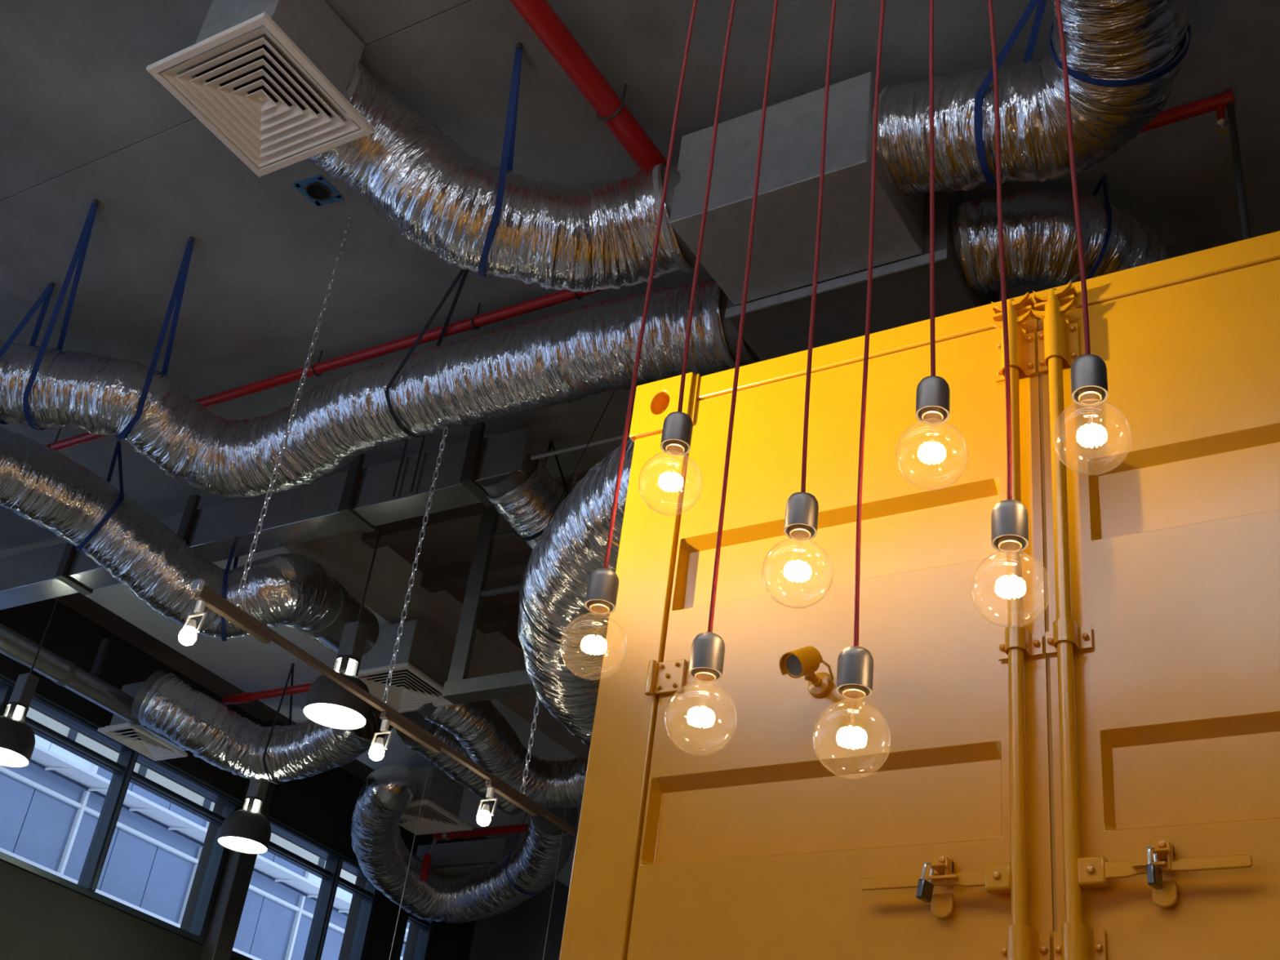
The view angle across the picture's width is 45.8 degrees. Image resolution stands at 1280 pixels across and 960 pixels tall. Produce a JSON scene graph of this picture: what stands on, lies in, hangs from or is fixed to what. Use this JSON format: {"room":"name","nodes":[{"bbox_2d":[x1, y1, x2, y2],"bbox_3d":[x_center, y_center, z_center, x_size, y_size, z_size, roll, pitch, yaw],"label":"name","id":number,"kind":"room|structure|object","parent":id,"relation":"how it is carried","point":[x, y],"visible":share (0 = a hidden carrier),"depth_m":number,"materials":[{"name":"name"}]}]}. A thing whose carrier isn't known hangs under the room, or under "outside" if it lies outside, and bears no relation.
{"room":"industrial style office","nodes":[
{"label":"industrial style office","id":0,"kind":"room"},
{"bbox_2d":[0,598,475,959],"bbox_3d":[-6.719,1.998,7.902,0.300,6.650,18.200,-12,-37,29],"label":"wall","id":1,"kind":"structure","parent":0,"point":[41,918],"depth_m":12.08,"materials":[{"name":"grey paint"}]},
{"bbox_2d":[0,672,16,715],"bbox_3d":[-5.722,1.099,9.769,0.165,1.240,3.680,-12,-37,29],"label":"window","id":2,"kind":"structure","parent":1,"relation":"in","point":[7,684],"depth_m":11.26,"materials":[{"name":"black metal"}]},
{"bbox_2d":[0,691,242,944],"bbox_3d":[-4.171,2.663,11.892,0.165,1.240,2.440,-12,-37,29],"label":"window","id":3,"kind":"structure","parent":1,"relation":"in","point":[123,774],"depth_m":12.00,"materials":[{"name":"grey metal"}]},
{"bbox_2d":[231,814,378,959],"bbox_3d":[-3.003,3.842,13.492,0.165,1.240,1.710,-12,-37,29],"label":"window","id":4,"kind":"structure","parent":1,"relation":"in","point":[330,875],"depth_m":13.76,"materials":[{"name":"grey metal"}]},
{"bbox_2d":[395,911,435,959],"bbox_3d":[-2.237,4.621,14.549,0.155,1.240,0.450,-12,-37,29],"label":"window","id":5,"kind":"structure","parent":1,"relation":"in","point":[426,926],"depth_m":14.75,"materials":[{"name":"blue metal"}]},
{"bbox_2d":[418,823,528,881],"bbox_3d":[-1.413,3.167,12.875,1.036,0.434,0.098,-12,-37,29],"label":"pipe","id":6,"kind":"object","parent":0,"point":[516,828],"visible":0.86,"depth_m":12.98,"materials":[{"name":"red metal"}]},
{"bbox_2d":[415,693,588,808],"bbox_3d":[-0.909,1.895,10.818,0.710,0.472,1.773,-12,-37,29],"label":"flexible duct","id":7,"kind":"object","parent":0,"point":[491,742],"visible":0.82,"depth_m":10.71,"materials":[{"name":"silver metal"}]},
{"bbox_2d":[468,879,569,959],"bbox_3d":[3.946,5.421,10.920,14.300,6.650,0.300,-12,-37,29],"label":"wall","id":8,"kind":"structure","parent":0,"point":[519,932],"depth_m":15.13,"materials":[{"name":"grey paint"}]},
{"bbox_2d":[530,432,629,460],"bbox_3d":[1.882,-0.644,6.334,5.700,0.023,0.024,-12,-37,29],"label":"conduit","id":9,"kind":"object","parent":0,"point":[618,437],"visible":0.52,"depth_m":7.57,"materials":[{"name":"metal"}]},
{"bbox_2d":[0,0,1279,887],"bbox_3d":[-0.255,-1.875,6.036,14.000,0.600,18.198,-12,-37,29],"label":"ceiling","id":10,"kind":"structure","parent":0,"point":[83,118],"depth_m":6.68,"materials":[{"name":"paint"}]},
{"bbox_2d":[0,281,54,424],"bbox_3d":[-3.114,-0.609,7.536,0.167,0.612,0.588,18,-33,-15],"label":"strap","id":11,"kind":"object","parent":10,"relation":"hanging from","point":[46,294],"visible":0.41,"depth_m":7.47,"materials":[{"name":"blue fabric"}]},
{"bbox_2d":[0,596,59,767],"bbox_3d":[-4.048,1.257,10.086,0.364,1.250,0.364,-12,-37,29],"label":"pendant lamp","id":12,"kind":"object","parent":10,"relation":"hanging from","point":[17,738],"visible":0.98,"depth_m":9.82,"materials":[{"name":"black metal"}]},
{"bbox_2d":[22,199,98,430],"bbox_3d":[-2.797,-0.739,7.255,0.131,0.613,1.290,17,-33,-14],"label":"strap","id":13,"kind":"object","parent":10,"relation":"hanging from","point":[81,249],"visible":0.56,"depth_m":7.21,"materials":[{"name":"blue fabric"}]},
{"bbox_2d":[0,278,760,497],"bbox_3d":[-1.519,-0.368,7.276,4.366,0.529,1.080,-2,-33,16],"label":"flexible duct","id":14,"kind":"object","parent":13,"relation":"hanging from","point":[546,362],"visible":0.91,"depth_m":7.13,"materials":[{"name":"silver metal"}]},
{"bbox_2d":[0,622,186,751],"bbox_3d":[-3.947,1.360,10.960,0.180,0.470,2.000,-12,-37,29],"label":"spiral duct","id":15,"kind":"object","parent":10,"relation":"hanging from","point":[64,673],"visible":0.69,"depth_m":10.73,"materials":[{"name":"grey metal"}]},
{"bbox_2d":[97,681,187,760],"bbox_3d":[-3.756,1.841,11.647,0.380,0.403,0.600,-12,-37,29],"label":"air diffuser","id":16,"kind":"object","parent":15,"relation":"attached to","point":[135,738],"visible":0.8,"depth_m":11.54,"materials":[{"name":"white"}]},
{"bbox_2d":[75,440,124,551],"bbox_3d":[-2.992,0.087,8.506,0.103,0.718,0.418,27,-37,-28],"label":"strap","id":17,"kind":"object","parent":10,"relation":"hanging from","point":[117,452],"visible":0.87,"depth_m":8.40,"materials":[{"name":"blue fabric"}]},
{"bbox_2d":[115,236,194,440],"bbox_3d":[-2.315,-0.614,7.333,0.130,0.627,1.098,20,-34,-18],"label":"strap","id":18,"kind":"object","parent":10,"relation":"hanging from","point":[177,294],"visible":0.77,"depth_m":7.27,"materials":[{"name":"blue fabric"}]},
{"bbox_2d":[221,549,238,641],"bbox_3d":[-2.344,0.502,8.820,0.128,0.925,0.416,18,-33,-15],"label":"strap","id":19,"kind":"object","parent":10,"relation":"hanging from","point":[232,552],"visible":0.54,"depth_m":8.57,"materials":[{"name":"blue fabric"}]},
{"bbox_2d":[0,426,332,638],"bbox_3d":[-2.897,0.324,8.380,2.484,0.627,0.617,24,-36,-24],"label":"flexible duct","id":20,"kind":"object","parent":19,"relation":"hanging from","point":[43,486],"visible":0.93,"depth_m":8.34,"materials":[{"name":"silver metal"}]},
{"bbox_2d":[297,576,379,655],"bbox_3d":[-1.912,0.817,9.282,0.368,0.503,0.881,0,-33,13],"label":"duct","id":21,"kind":"object","parent":20,"relation":"attached to","point":[344,608],"visible":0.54,"depth_m":9.14,"materials":[{"name":"grey metal"}]},
{"bbox_2d":[217,712,279,853],"bbox_3d":[-2.840,2.192,11.386,0.364,1.150,0.364,-12,-37,29],"label":"pendant lamp","id":22,"kind":"object","parent":10,"relation":"hanging from","point":[246,830],"visible":0.93,"depth_m":11.06,"materials":[{"name":"black metal"}]},
{"bbox_2d":[146,0,374,177],"bbox_3d":[-1.381,-1.585,5.736,0.590,0.433,0.610,-12,-37,29],"label":"ceiling vent","id":23,"kind":"object","parent":10,"relation":"in","point":[271,77],"visible":1,"depth_m":5.63,"materials":[{"name":"white metal"}]},
{"bbox_2d":[0,421,548,609],"bbox_3d":[-2.402,0.240,8.895,4.365,0.420,0.245,-12,-37,29],"label":"ceiling beam","id":24,"kind":"structure","parent":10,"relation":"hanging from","point":[365,499],"depth_m":8.42,"materials":[{"name":"grey metal"}]},
{"bbox_2d":[262,662,294,783],"bbox_3d":[-2.659,1.831,11.198,0.150,0.703,0.793,7,-32,1],"label":"strap","id":25,"kind":"object","parent":10,"relation":"hanging from","point":[291,670],"visible":0.66,"depth_m":11.08,"materials":[{"name":"black"}]},
{"bbox_2d":[131,670,393,782],"bbox_3d":[-2.691,1.833,11.118,2.008,0.601,0.918,1,-33,12],"label":"flexible duct","id":26,"kind":"object","parent":25,"relation":"hanging from","point":[192,719],"visible":0.8,"depth_m":11.00,"materials":[{"name":"silver metal"}]},
{"bbox_2d":[233,217,352,606],"bbox_3d":[-1.418,-0.349,6.282,0.020,1.988,0.020,26,-36,-26],"label":"chain","id":27,"kind":"object","parent":10,"relation":"hanging from","point":[304,375],"visible":1,"depth_m":6.22,"materials":[{"name":"silver metal"}]},
{"bbox_2d":[190,578,577,837],"bbox_3d":[-0.289,1.754,7.457,0.040,0.043,5.350,-12,-37,29],"label":"track rail","id":28,"kind":"object","parent":27,"relation":"hanging from","point":[197,585],"visible":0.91,"depth_m":6.28,"materials":[{"name":"brown metal"}]},
{"bbox_2d":[178,591,271,645],"bbox_3d":[-1.554,0.597,5.680,0.096,0.212,0.406,-12,-37,29],"label":"track spotlight","id":29,"kind":"object","parent":28,"relation":"hanging from","point":[188,635],"visible":1,"depth_m":5.62,"materials":[{"name":"brown metal"}]},
{"bbox_2d":[186,619,196,631],"bbox_3d":[-1.643,0.532,5.549,0.044,0.035,0.043,-12,-37,29],"label":"socket","id":30,"kind":"object","parent":29,"relation":"attached to","point":[191,624],"depth_m":5.53,"materials":[{"name":"silver metal"}]},
{"bbox_2d":[368,711,440,760],"bbox_3d":[-0.997,1.158,6.442,0.096,0.212,0.406,-12,-37,29],"label":"track spotlight","id":31,"kind":"object","parent":28,"relation":"hanging from","point":[376,751],"visible":1,"depth_m":6.37,"materials":[{"name":"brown metal"}]},
{"bbox_2d":[374,737,383,746],"bbox_3d":[-1.086,1.093,6.311,0.044,0.035,0.043,-12,-37,29],"label":"socket","id":32,"kind":"object","parent":31,"relation":"attached to","point":[379,742],"depth_m":6.30,"materials":[{"name":"silver metal"}]},
{"bbox_2d":[476,779,537,826],"bbox_3d":[-0.608,1.552,6.975,0.096,0.212,0.406,-12,-37,29],"label":"track spotlight","id":33,"kind":"object","parent":28,"relation":"hanging from","point":[483,817],"visible":1,"depth_m":6.89,"materials":[{"name":"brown metal"}]},
{"bbox_2d":[480,804,489,812],"bbox_3d":[-0.696,1.486,6.844,0.044,0.035,0.043,-12,-37,29],"label":"socket","id":34,"kind":"object","parent":33,"relation":"attached to","point":[486,808],"depth_m":6.83,"materials":[{"name":"silver metal"}]},
{"bbox_2d":[222,675,371,705],"bbox_3d":[-2.466,1.522,11.046,1.548,0.074,0.076,-12,-37,29],"label":"pipe","id":35,"kind":"object","parent":10,"relation":"hanging from","point":[246,697],"visible":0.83,"depth_m":11.19,"materials":[{"name":"red metal"}]},
{"bbox_2d":[293,174,343,206],"bbox_3d":[-1.418,-1.269,6.676,0.163,0.012,0.174,-12,-37,29],"label":"outlet","id":36,"kind":"object","parent":10,"relation":"attached to","point":[319,193],"visible":1,"depth_m":6.67,"materials":[{"name":"blue paint"}]},
{"bbox_2d":[303,524,382,729],"bbox_3d":[-1.539,0.496,8.682,0.343,1.870,0.343,-12,-37,29],"label":"pendant lamp","id":37,"kind":"object","parent":10,"relation":"hanging from","point":[328,704],"visible":0.84,"depth_m":8.22,"materials":[{"name":"black metal"}]},
{"bbox_2d":[357,619,462,713],"bbox_3d":[-1.560,1.236,10.201,0.560,0.403,0.600,-12,-37,29],"label":"ceiling vent","id":38,"kind":"object","parent":10,"relation":"in","point":[424,658],"visible":0.9,"depth_m":10.10,"materials":[{"name":"black metal"}]},
{"bbox_2d":[389,760,431,959],"bbox_3d":[-1.647,2.700,10.886,0.007,2.250,0.006,-12,-37,29],"label":"hanging wire","id":39,"kind":"object","parent":10,"relation":"hanging from","point":[430,760],"visible":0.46,"depth_m":10.86,"materials":[{"name":"grey metal"}]},
{"bbox_2d":[382,333,470,703],"bbox_3d":[-0.962,0.112,6.907,0.020,1.988,0.020,26,-36,-26],"label":"chain","id":40,"kind":"object","parent":10,"relation":"hanging from","point":[444,435],"visible":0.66,"depth_m":6.73,"materials":[{"name":"silver metal"}]},
{"bbox_2d":[384,269,469,437],"bbox_3d":[-1.008,-0.612,7.066,0.263,0.608,0.828,13,-32,-8],"label":"strap","id":41,"kind":"object","parent":10,"relation":"hanging from","point":[466,271],"visible":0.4,"depth_m":7.03,"materials":[{"name":"black"}]},
{"bbox_2d":[395,711,523,814],"bbox_3d":[-1.336,2.138,11.606,0.384,0.370,1.535,-9,-36,26],"label":"flexible duct","id":42,"kind":"object","parent":10,"relation":"hanging from","point":[455,770],"visible":0.43,"depth_m":11.32,"materials":[{"name":"silver metal"}]},
{"bbox_2d":[441,503,536,704],"bbox_3d":[-0.533,0.491,8.732,1.080,1.570,0.120,-12,-37,29],"label":"steel frame","id":43,"kind":"object","parent":10,"relation":"hanging from","point":[458,689],"visible":0.39,"depth_m":8.70,"materials":[{"name":"grey metal"}]},
{"bbox_2d":[478,42,523,277],"bbox_3d":[-0.536,-1.200,5.939,0.062,0.704,0.715,10,-32,-3],"label":"strap","id":44,"kind":"object","parent":10,"relation":"hanging from","point":[508,151],"visible":0.71,"depth_m":5.81,"materials":[{"name":"blue fabric"}]},
{"bbox_2d":[305,61,700,292],"bbox_3d":[-0.580,-1.176,5.984,1.818,0.699,0.588,12,-32,-6],"label":"flexible duct","id":45,"kind":"object","parent":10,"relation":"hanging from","point":[441,197],"visible":0.86,"depth_m":5.83,"materials":[{"name":"silver metal"}]},
{"bbox_2d":[724,190,999,360],"bbox_3d":[0.910,-0.780,6.150,0.930,0.460,0.580,-12,-37,29],"label":"box","id":46,"kind":"object","parent":45,"relation":"attached to","point":[777,325],"visible":0.47,"depth_m":5.89,"materials":[{"name":"grey metal"}]},
{"bbox_2d":[505,812,548,894],"bbox_3d":[-0.897,3.173,12.920,0.431,0.705,0.162,19,-34,-17],"label":"strap","id":47,"kind":"object","parent":10,"relation":"hanging from","point":[509,881],"visible":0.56,"depth_m":12.81,"materials":[{"name":"grey paint"}]},
{"bbox_2d":[351,762,577,924],"bbox_3d":[-1.572,3.116,12.862,1.814,0.710,2.606,13,-32,-8],"label":"flexible duct","id":48,"kind":"object","parent":47,"relation":"hanging from","point":[383,856],"visible":0.98,"depth_m":12.63,"materials":[{"name":"silver metal"}]},
{"bbox_2d":[399,765,472,835],"bbox_3d":[-1.745,2.600,12.357,0.580,0.363,0.600,-12,-37,29],"label":"air diffuser","id":49,"kind":"object","parent":48,"relation":"attached to","point":[442,795],"visible":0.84,"depth_m":12.26,"materials":[{"name":"black metal"}]},
{"bbox_2d":[416,837,518,875],"bbox_3d":[-1.496,3.480,13.731,1.024,0.240,0.524,-12,-37,29],"label":"box","id":50,"kind":"object","parent":48,"relation":"attached to","point":[459,858],"visible":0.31,"depth_m":13.52,"materials":[{"name":"grey metal"}]},
{"bbox_2d":[515,440,568,541],"bbox_3d":[-0.505,0.063,8.010,0.356,0.612,0.092,-20,-42,37],"label":"strap","id":51,"kind":"object","parent":10,"relation":"hanging from","point":[551,442],"visible":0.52,"depth_m":7.96,"materials":[{"name":"black"}]},
{"bbox_2d":[480,453,567,549],"bbox_3d":[-0.473,0.228,7.994,0.355,0.531,0.898,-16,-39,33],"label":"flexible duct","id":52,"kind":"object","parent":51,"relation":"hanging from","point":[529,502],"visible":0.45,"depth_m":7.76,"materials":[{"name":"silver metal"}]},
{"bbox_2d":[520,448,582,794],"bbox_3d":[-0.435,0.643,7.628,0.020,1.988,0.020,26,-36,-26],"label":"chain","id":53,"kind":"object","parent":10,"relation":"hanging from","point":[536,706],"visible":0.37,"depth_m":7.28,"materials":[{"name":"silver metal"}]},
{"bbox_2d":[542,808,566,959],"bbox_3d":[-0.662,3.169,11.406,0.007,2.250,0.006,-12,-37,29],"label":"hanging wire","id":54,"kind":"object","parent":10,"relation":"hanging from","point":[566,808],"visible":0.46,"depth_m":11.45,"materials":[{"name":"grey metal"}]},
{"bbox_2d":[520,390,632,648],"bbox_3d":[-0.207,0.043,6.883,0.513,1.706,0.256,11,-32,-5],"label":"strap","id":55,"kind":"object","parent":10,"relation":"hanging from","point":[523,608],"visible":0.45,"depth_m":6.41,"materials":[{"name":"black"}]},
{"bbox_2d":[517,438,634,748],"bbox_3d":[-0.098,0.665,6.712,0.890,0.506,3.027,6,-32,3],"label":"flexible duct","id":56,"kind":"object","parent":55,"relation":"hanging from","point":[559,567],"visible":0.44,"depth_m":6.15,"materials":[{"name":"silver metal"}]},
{"bbox_2d":[509,0,666,170],"bbox_3d":[-2.195,-3.569,3.073,0.128,0.169,9.990,-12,-37,29],"label":"pipe","id":57,"kind":"object","parent":10,"relation":"attached to","point":[539,15],"visible":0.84,"depth_m":5.76,"materials":[{"name":"red metal"}]},
{"bbox_2d":[560,0,697,679],"bbox_3d":[0.146,-1.222,3.058,0.106,3.566,0.095,-12,-37,29],"label":"pendant bulb","id":58,"kind":"object","parent":10,"relation":"hanging from","point":[602,586],"visible":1,"depth_m":2.27,"materials":[{"name":"clear glass"}]},
{"bbox_2d":[44,88,1250,451],"bbox_3d":[-1.831,0.071,7.324,9.130,1.730,0.074,-12,-37,29],"label":"pipe","id":59,"kind":"object","parent":10,"relation":"hanging from","point":[1219,102],"visible":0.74,"depth_m":7.08,"materials":[{"name":"red metal"}]},
{"bbox_2d":[638,0,735,515],"bbox_3d":[0.236,-1.345,3.082,0.095,3.312,0.095,11,-32,-4],"label":"pendant bulb","id":60,"kind":"object","parent":10,"relation":"hanging from","point":[677,426],"visible":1,"depth_m":2.30,"materials":[{"name":"clear glass"}]},
{"bbox_2d":[664,0,777,755],"bbox_3d":[0.293,-1.200,2.934,0.095,3.699,0.095,-20,-41,37],"label":"pendant bulb","id":61,"kind":"object","parent":10,"relation":"hanging from","point":[708,648],"visible":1,"depth_m":2.10,"materials":[{"name":"clear glass"}]},
{"bbox_2d":[761,0,836,608],"bbox_3d":[0.409,-1.306,2.925,0.102,3.503,0.095,6,-32,4],"label":"pendant bulb","id":62,"kind":"object","parent":10,"relation":"hanging from","point":[802,508],"visible":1,"depth_m":2.10,"materials":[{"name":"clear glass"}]},
{"bbox_2d":[812,0,891,778],"bbox_3d":[0.474,-1.218,2.816,0.095,3.752,0.097,29,-38,-29],"label":"pendant bulb","id":63,"kind":"object","parent":10,"relation":"hanging from","point":[855,669],"visible":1,"depth_m":1.96,"materials":[{"name":"clear glass"}]},
{"bbox_2d":[895,0,968,490],"bbox_3d":[0.561,-1.401,2.879,0.136,3.357,0.099,0,-33,12],"label":"pendant bulb","id":64,"kind":"object","parent":10,"relation":"hanging from","point":[933,392],"visible":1,"depth_m":2.06,"materials":[{"name":"clear glass"}]},
{"bbox_2d":[973,0,1046,186],"bbox_3d":[1.280,-1.380,5.352,0.227,0.598,0.570,7,-32,2],"label":"strap","id":65,"kind":"object","parent":10,"relation":"hanging from","point":[1042,3],"visible":0.52,"depth_m":5.24,"materials":[{"name":"blue fabric"}]},
{"bbox_2d":[871,0,1189,199],"bbox_3d":[1.352,-1.618,4.835,0.977,0.524,2.194,10,-32,-2],"label":"flexible duct","id":66,"kind":"object","parent":65,"relation":"hanging from","point":[1104,39],"visible":0.89,"depth_m":5.13,"materials":[{"name":"silver metal"}]},
{"bbox_2d":[669,71,924,305],"bbox_3d":[0.611,-1.097,5.797,0.800,0.454,0.527,-12,-37,29],"label":"box","id":67,"kind":"object","parent":66,"relation":"attached to","point":[784,237],"visible":0.88,"depth_m":5.63,"materials":[{"name":"grey metal"}]},
{"bbox_2d":[970,0,1051,627],"bbox_3d":[0.637,-1.321,2.781,0.150,3.578,0.095,-22,-43,39],"label":"pendant bulb","id":68,"kind":"object","parent":10,"relation":"hanging from","point":[1009,517],"visible":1,"depth_m":1.91,"materials":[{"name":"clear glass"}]},
{"bbox_2d":[1052,0,1131,475],"bbox_3d":[0.725,-1.428,2.777,0.169,3.381,0.095,-5,-35,20],"label":"pendant bulb","id":69,"kind":"object","parent":10,"relation":"hanging from","point":[1088,371],"visible":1,"depth_m":1.94,"materials":[{"name":"clear glass"}]},
{"bbox_2d":[1085,173,1111,279],"bbox_3d":[1.762,-0.977,5.851,0.147,0.624,0.389,15,-33,-11],"label":"strap","id":70,"kind":"object","parent":10,"relation":"hanging from","point":[1103,180],"visible":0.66,"depth_m":5.62,"materials":[{"name":"blue fabric"}]},
{"bbox_2d":[951,189,1180,293],"bbox_3d":[1.685,-0.848,5.849,1.124,0.377,0.553,15,-33,-10],"label":"flexible duct","id":71,"kind":"object","parent":70,"relation":"hanging from","point":[1040,240],"visible":0.57,"depth_m":5.65,"materials":[{"name":"silver metal"}]},
{"bbox_2d":[1048,22,1191,87],"bbox_3d":[1.587,-1.522,5.033,0.443,0.621,0.059,0,-33,13],"label":"strap","id":72,"kind":"object","parent":10,"relation":"hanging from","point":[1110,83],"visible":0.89,"depth_m":4.87,"materials":[{"name":"blue fabric"}]},
{"bbox_3d":[-1.021,3.535,2.608,14.600,0.200,18.800,-12,-37,29],"label":"floor","id":73,"kind":"structure","parent":0,"visible":0},
{"bbox_2d":[199,720,284,959],"bbox_3d":[-3.622,4.931,11.744,0.160,6.550,0.190,-12,-37,29],"label":"column","id":74,"kind":"structure","parent":73,"relation":"on","point":[227,911],"depth_m":12.58,"materials":[{"name":"grey paint"}]},
{"bbox_2d":[559,231,1279,959],"bbox_3d":[2.449,2.150,5.436,2.465,2.600,6.278,-12,-37,29],"label":"shipping container","id":75,"kind":"object","parent":73,"relation":"on","point":[1036,766],"visible":0.93,"depth_m":3.59,"materials":[{"name":"yellow metal"}]},
{"bbox_2d":[779,645,834,697],"bbox_3d":[0.403,0.455,3.623,0.094,0.092,0.198,-12,-37,29],"label":"security camera","id":76,"kind":"object","parent":75,"relation":"attached to","point":[805,661],"visible":1,"depth_m":3.58,"materials":[{"name":"yellow paint"}]},
{"bbox_2d":[779,645,822,675],"bbox_3d":[0.378,0.424,3.588,0.093,0.084,0.069,31,-39,-32],"label":"hood","id":77,"kind":"object","parent":76,"relation":"attached to","point":[806,660],"depth_m":3.57,"materials":[{"name":"yellow paint"}]},
{"bbox_2d":[915,861,933,902],"bbox_3d":[0.607,0.853,3.219,0.024,0.085,0.039,-21,-43,38],"label":"padlock","id":78,"kind":"object","parent":75,"relation":"hanging from","point":[925,888],"visible":1,"depth_m":3.20,"materials":[{"name":"grey metal"}]},
{"bbox_2d":[1146,844,1163,889],"bbox_3d":[1.014,0.762,2.989,0.018,0.085,0.038,-22,-43,38],"label":"padlock","id":79,"kind":"object","parent":75,"relation":"hanging from","point":[1154,877],"visible":1,"depth_m":2.97,"materials":[{"name":"grey metal"}]},
{"label":"outside","id":80,"kind":"structure","parent":0,"visible":0},
{"bbox_2d":[0,733,409,959],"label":"window","id":81,"kind":"structure","parent":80,"point":[51,806],"depth_m":17.17,"materials":[{"name":"blue glass"}]},
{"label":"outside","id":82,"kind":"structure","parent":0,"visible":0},
{"bbox_2d":[26,706,356,884],"bbox_3d":[-5.590,1.804,13.243,0.110,0.360,13.840,-12,-37,29],"label":"beam","id":83,"kind":"structure","parent":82,"point":[32,713],"depth_m":14.47,"materials":[{"name":"beige"}]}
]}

